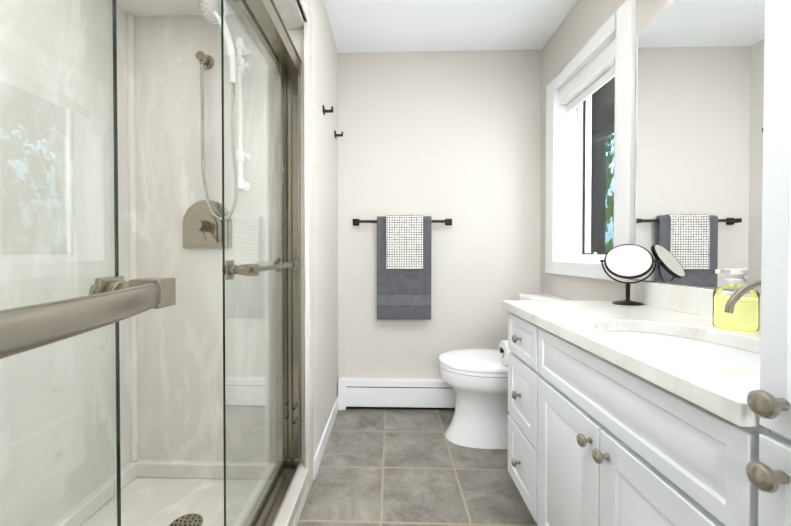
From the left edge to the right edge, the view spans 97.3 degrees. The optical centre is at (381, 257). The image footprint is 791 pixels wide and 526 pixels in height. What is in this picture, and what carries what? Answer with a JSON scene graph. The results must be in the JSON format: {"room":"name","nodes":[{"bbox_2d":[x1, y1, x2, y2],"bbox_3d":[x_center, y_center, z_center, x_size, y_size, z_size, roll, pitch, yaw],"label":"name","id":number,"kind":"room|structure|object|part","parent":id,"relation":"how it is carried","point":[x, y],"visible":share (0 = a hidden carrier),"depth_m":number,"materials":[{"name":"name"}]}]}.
{"room":"bathroom","nodes":[
{"label":"bathroom","id":0,"kind":"room"},
{"bbox_2d":[116,0,243,15],"bbox_3d":[-0.788,-1.048,0.525,0.660,0.030,1.955,0,1,2],"label":"ceiling","id":1,"kind":"structure","parent":0,"point":[160,7],"depth_m":1.46,"materials":[{"name":"white paint"}]},
{"bbox_2d":[296,0,308,21],"bbox_3d":[-0.398,-1.151,0.514,0.120,0.355,1.982,0,1,2],"label":"wall","id":2,"kind":"structure","parent":0,"point":[302,10],"depth_m":1.41,"materials":[{"name":"grey paint"}]},
{"bbox_2d":[274,0,312,492],"bbox_3d":[-0.395,-0.017,0.543,0.126,2.057,2.010,0,1,2],"label":"trim","id":3,"kind":"structure","parent":2,"relation":"attached to","point":[290,13],"depth_m":1.47,"materials":[{"name":"paint"}]},
{"bbox_2d":[309,0,337,457],"bbox_3d":[-0.809,-0.176,2.029,1.030,2.340,1.000,0,1,2],"label":"wall","id":4,"kind":"structure","parent":0,"point":[325,217],"depth_m":1.84,"materials":[{"name":"grey paint"}]},
{"bbox_2d":[0,0,301,525],"bbox_3d":[-0.347,0.040,0.525,0.218,1.732,1.953,0,1,2],"label":"shower door","id":5,"kind":"structure","parent":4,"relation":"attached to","point":[115,299],"depth_m":0.99,"materials":[{"name":"clear glass"}]},
{"bbox_3d":[-0.404,0.063,0.067,0.006,1.632,0.896,0,1,2],"label":"glass","id":6,"kind":"part","parent":5,"relation":"part of","materials":[{"name":"clear glass"}]},
{"bbox_3d":[-0.409,0.050,1.200,0.006,1.632,0.557,0,1,2],"label":"glass","id":7,"kind":"part","parent":5,"relation":"part of","materials":[{"name":"clear glass"}]},
{"bbox_3d":[-0.376,0.032,1.146,0.089,0.052,0.485,0,1,2],"label":"handle","id":8,"kind":"part","parent":5,"relation":"part of","materials":[{"name":"silver metal"}]},
{"bbox_3d":[-0.411,0.040,0.527,0.090,1.732,1.953,0,1,2],"label":"frame","id":9,"kind":"part","parent":5,"relation":"part of","materials":[{"name":"silver metal"}]},
{"bbox_2d":[313,396,337,479],"bbox_3d":[-0.292,0.953,1.914,0.012,0.085,0.708,0,1,2],"label":"baseboard","id":10,"kind":"structure","parent":4,"relation":"attached to","point":[318,456],"depth_m":1.78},
{"bbox_2d":[323,105,332,114],"bbox_3d":[-0.274,-0.764,1.806,0.053,0.038,0.038,0,1,2],"label":"robe hook","id":11,"kind":"object","parent":4,"relation":"attached to","point":[327,111],"visible":1,"depth_m":1.80,"materials":[{"name":"black metal"}]},
{"bbox_2d":[334,130,342,137],"bbox_3d":[-0.263,-0.768,2.176,0.053,0.038,0.038,0,1,2],"label":"robe hook","id":12,"kind":"object","parent":4,"relation":"attached to","point":[337,135],"visible":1,"depth_m":2.17,"materials":[{"name":"black metal"}]},
{"bbox_2d":[297,408,536,525],"bbox_3d":[0.450,1.048,0.822,1.600,0.080,3.370,0,1,2],"label":"floor","id":13,"kind":"structure","parent":0,"point":[397,467],"depth_m":1.57,"materials":[{"name":"tile"}]},
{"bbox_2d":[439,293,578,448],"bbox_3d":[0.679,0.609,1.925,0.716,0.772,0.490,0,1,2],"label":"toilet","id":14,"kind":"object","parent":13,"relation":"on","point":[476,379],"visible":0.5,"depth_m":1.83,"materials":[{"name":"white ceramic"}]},
{"bbox_3d":[0.560,0.591,1.928,0.475,0.021,0.372,0,1,2],"label":"seat","id":15,"kind":"part","parent":14,"relation":"part of","materials":[{"name":"white ceramic"}]},
{"bbox_3d":[0.564,0.574,1.928,0.487,0.052,0.374,0,1,2],"label":"lid","id":16,"kind":"part","parent":14,"relation":"part of","materials":[{"name":"white ceramic"}]},
{"bbox_3d":[0.915,0.509,1.917,0.244,0.572,0.490,0,1,2],"label":"tank","id":17,"kind":"part","parent":14,"relation":"part of","materials":[{"name":"white ceramic"}]},
{"bbox_2d":[502,280,770,525],"bbox_3d":[0.736,0.522,0.941,0.536,0.970,0.982,0,1,2],"label":"bathroom vanity","id":18,"kind":"object","parent":13,"relation":"on","point":[629,415],"visible":0.79,"depth_m":0.78,"materials":[{"name":"white wood"}]},
{"bbox_2d":[499,340,511,366],"bbox_3d":[0.575,0.412,1.477,0.130,0.110,0.132,0,1,2],"label":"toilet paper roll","id":19,"kind":"object","parent":18,"relation":"attached to","point":[504,350],"visible":0.38,"depth_m":1.48,"materials":[{"name":"white paper"}]},
{"bbox_2d":[502,300,762,426],"bbox_3d":[0.742,0.200,0.937,0.520,0.034,0.982,0,1,2],"label":"countertop","id":20,"kind":"structure","parent":18,"relation":"on","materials":[{"name":"stone"}]},
{"bbox_2d":[600,244,657,305],"bbox_3d":[0.935,0.063,1.319,0.152,0.228,0.117,0,1,2],"label":"makeup mirror","id":21,"kind":"object","parent":20,"relation":"on","point":[628,261],"visible":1,"depth_m":1.31,"materials":[{"name":"black metal"}]},
{"bbox_3d":[0.935,0.015,1.318,0.132,0.125,0.111,0,1,2],"label":"glass","id":22,"kind":"part","parent":21,"relation":"part of","materials":[{"name":"silver metal"}]},
{"bbox_2d":[712,268,759,331],"bbox_3d":[0.912,0.106,0.897,0.088,0.153,0.085,0,1,2],"label":"soap bottle","id":23,"kind":"object","parent":20,"relation":"on","point":[745,316],"visible":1,"depth_m":0.88,"materials":[{"name":"plastic"}]},
{"bbox_2d":[724,280,760,313],"bbox_3d":[0.858,0.112,0.776,0.176,0.145,0.054,0,1,2],"label":"faucet","id":24,"kind":"object","parent":20,"relation":"on","point":[730,304],"depth_m":0.77,"materials":[{"name":"silver metal"}]},
{"bbox_2d":[746,0,790,525],"bbox_3d":[0.712,-0.044,0.203,0.538,2.120,0.476,0,1,2],"label":"linen cabinet","id":25,"kind":"object","parent":13,"relation":"on","point":[768,473],"visible":1,"depth_m":0.42,"materials":[{"name":"white wood"}]},
{"bbox_3d":[0.467,0.221,0.419,0.034,0.121,0.033,0,1,2],"label":"knob","id":26,"kind":"part","parent":25,"relation":"part of","materials":[{"name":"silver metal"}]},
{"bbox_2d":[338,49,541,379],"bbox_3d":[0.507,-0.181,2.391,1.580,2.340,0.200,0,1,2],"label":"wall","id":27,"kind":"structure","parent":0,"point":[455,136],"depth_m":2.29,"materials":[{"name":"grey paint"}]},
{"bbox_2d":[338,377,456,409],"bbox_3d":[0.313,0.896,2.274,1.180,0.190,0.074,0,1,2],"label":"baseboard heater","id":28,"kind":"object","parent":27,"relation":"attached to","point":[355,392],"depth_m":2.25,"materials":[{"name":"white metal"}]},
{"bbox_2d":[353,214,451,319],"bbox_3d":[0.138,0.061,2.259,0.654,0.674,0.090,0,1,2],"label":"towel rail","id":29,"kind":"object","parent":27,"relation":"attached to","point":[403,266],"visible":1,"depth_m":2.22,"materials":[{"name":"grey fabric"}]},
{"bbox_2d":[377,216,431,319],"bbox_3d":[0.148,0.066,2.249,0.348,0.663,0.050,0,1,2],"label":"towel","id":30,"kind":"object","parent":29,"relation":"hanging from","point":[403,242],"depth_m":2.22,"materials":[{"name":"grey fabric"}]},
{"bbox_2d":[324,0,577,52],"bbox_3d":[-0.054,-1.382,0.807,2.610,0.100,3.370,0,1,2],"label":"ceiling","id":31,"kind":"structure","parent":0,"point":[359,26],"depth_m":2.01,"materials":[{"name":"white paint"}]},
{"bbox_2d":[540,0,760,300],"bbox_3d":[1.093,-0.161,0.738,0.190,2.340,3.070,0,1,2],"label":"wall","id":32,"kind":"structure","parent":0,"point":[581,24],"depth_m":1.84,"materials":[{"name":"grey paint"}]},
{"bbox_2d":[545,0,635,281],"bbox_3d":[1.111,-0.476,1.773,0.205,1.152,0.763,0,1,2],"label":"window unit","id":33,"kind":"structure","parent":32,"relation":"in","point":[605,53],"depth_m":1.89,"materials":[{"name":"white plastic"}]},
{"bbox_3d":[1.179,-0.476,1.771,0.070,1.037,0.595,0,1,2],"label":"frame","id":34,"kind":"part","parent":33,"relation":"part of","materials":[{"name":"white plastic"}]},
{"bbox_3d":[1.165,-0.476,1.771,0.010,0.925,0.485,0,1,2],"label":"screen frame","id":35,"kind":"part","parent":33,"relation":"part of","materials":[{"name":"white plastic"}]},
{"bbox_3d":[1.186,-0.476,1.771,0.004,0.933,0.493,0,1,2],"label":"glass","id":36,"kind":"part","parent":33,"relation":"part of","materials":[{"name":"clear glass"}]},
{"bbox_2d":[626,280,760,327],"bbox_3d":[0.993,0.140,0.929,0.019,0.086,0.982,0,1,2],"label":"backsplash","id":37,"kind":"structure","parent":32,"relation":"attached to","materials":[{"name":"stone"}]},
{"bbox_2d":[634,0,764,291],"bbox_3d":[1.000,-0.390,0.910,0.005,0.966,0.954,0,1,2],"label":"wall mirror","id":38,"kind":"object","parent":32,"relation":"attached to","point":[699,110],"visible":0.75,"depth_m":1.09,"materials":[{"name":"silver metal"}]},
{"label":"outside","id":39,"kind":"structure","parent":0,"visible":0},
{"bbox_2d":[605,133,613,252],"bbox_3d":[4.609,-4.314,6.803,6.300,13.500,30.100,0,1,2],"label":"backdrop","id":40,"kind":"structure","parent":39,"point":[609,168],"depth_m":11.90,"materials":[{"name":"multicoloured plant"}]},
{"bbox_3d":[4.597,2.486,6.836,6.320,0.100,30.000,0,1,2],"label":"ground","id":41,"kind":"structure","parent":39,"visible":0},
{"bbox_2d":[591,137,605,252],"bbox_3d":[4.383,-3.817,7.075,0.378,12.502,0.333,0,1,-25],"label":"trunk","id":42,"kind":"object","parent":41,"relation":"on","point":[597,220],"depth_m":6.92,"materials":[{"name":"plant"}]},
{"bbox_3d":[-1.253,-0.157,0.407,0.238,2.340,2.270,0,1,2],"label":"wall","id":43,"kind":"structure","parent":0,"visible":0},
{"bbox_2d":[0,0,304,525],"bbox_3d":[-0.735,-0.159,0.535,0.794,2.340,1.981,0,1,2],"label":"wall panels","id":44,"kind":"object","parent":43,"relation":"attached to","point":[171,382],"visible":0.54,"depth_m":1.50,"materials":[{"name":"stone"}]},
{"bbox_2d":[183,0,250,247],"bbox_3d":[-0.706,-0.530,1.410,0.312,0.983,0.192,0,1,2],"label":"shower fixture","id":45,"kind":"object","parent":44,"relation":"attached to","point":[202,223],"visible":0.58,"depth_m":1.46,"materials":[{"name":"silver metal"}]},
{"bbox_3d":[-0.753,-0.144,1.466,0.214,0.208,0.093,0,1,2],"label":"trim","id":46,"kind":"part","parent":45,"relation":"part of","materials":[{"name":"silver metal"}]},
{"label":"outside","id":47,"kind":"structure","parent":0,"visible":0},
{"bbox_2d":[592,77,614,143],"bbox_3d":[1.583,-1.119,1.378,0.630,0.200,5.000,0,1,2],"label":"soffit","id":48,"kind":"structure","parent":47,"point":[603,116],"depth_m":2.63,"materials":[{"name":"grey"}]},
{"bbox_3d":[-0.854,1.048,0.860,1.010,0.080,3.370,0,1,2],"label":"shower","id":49,"kind":"object","parent":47,"visible":0},
{"bbox_2d":[51,459,308,525],"bbox_3d":[-0.727,0.956,0.547,0.794,0.110,1.967,0,1,2],"label":"pan","id":50,"kind":"object","parent":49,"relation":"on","point":[155,492],"visible":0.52,"depth_m":1.38,"materials":[{"name":"stone"}]},
{"bbox_2d":[169,513,202,525],"bbox_3d":[-0.698,0.956,1.239,0.116,0.004,0.116,0,1,2],"label":"floor drain","id":51,"kind":"object","parent":50,"relation":"in","point":[192,522],"visible":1,"depth_m":1.26,"materials":[{"name":"silver metal"}]}
]}

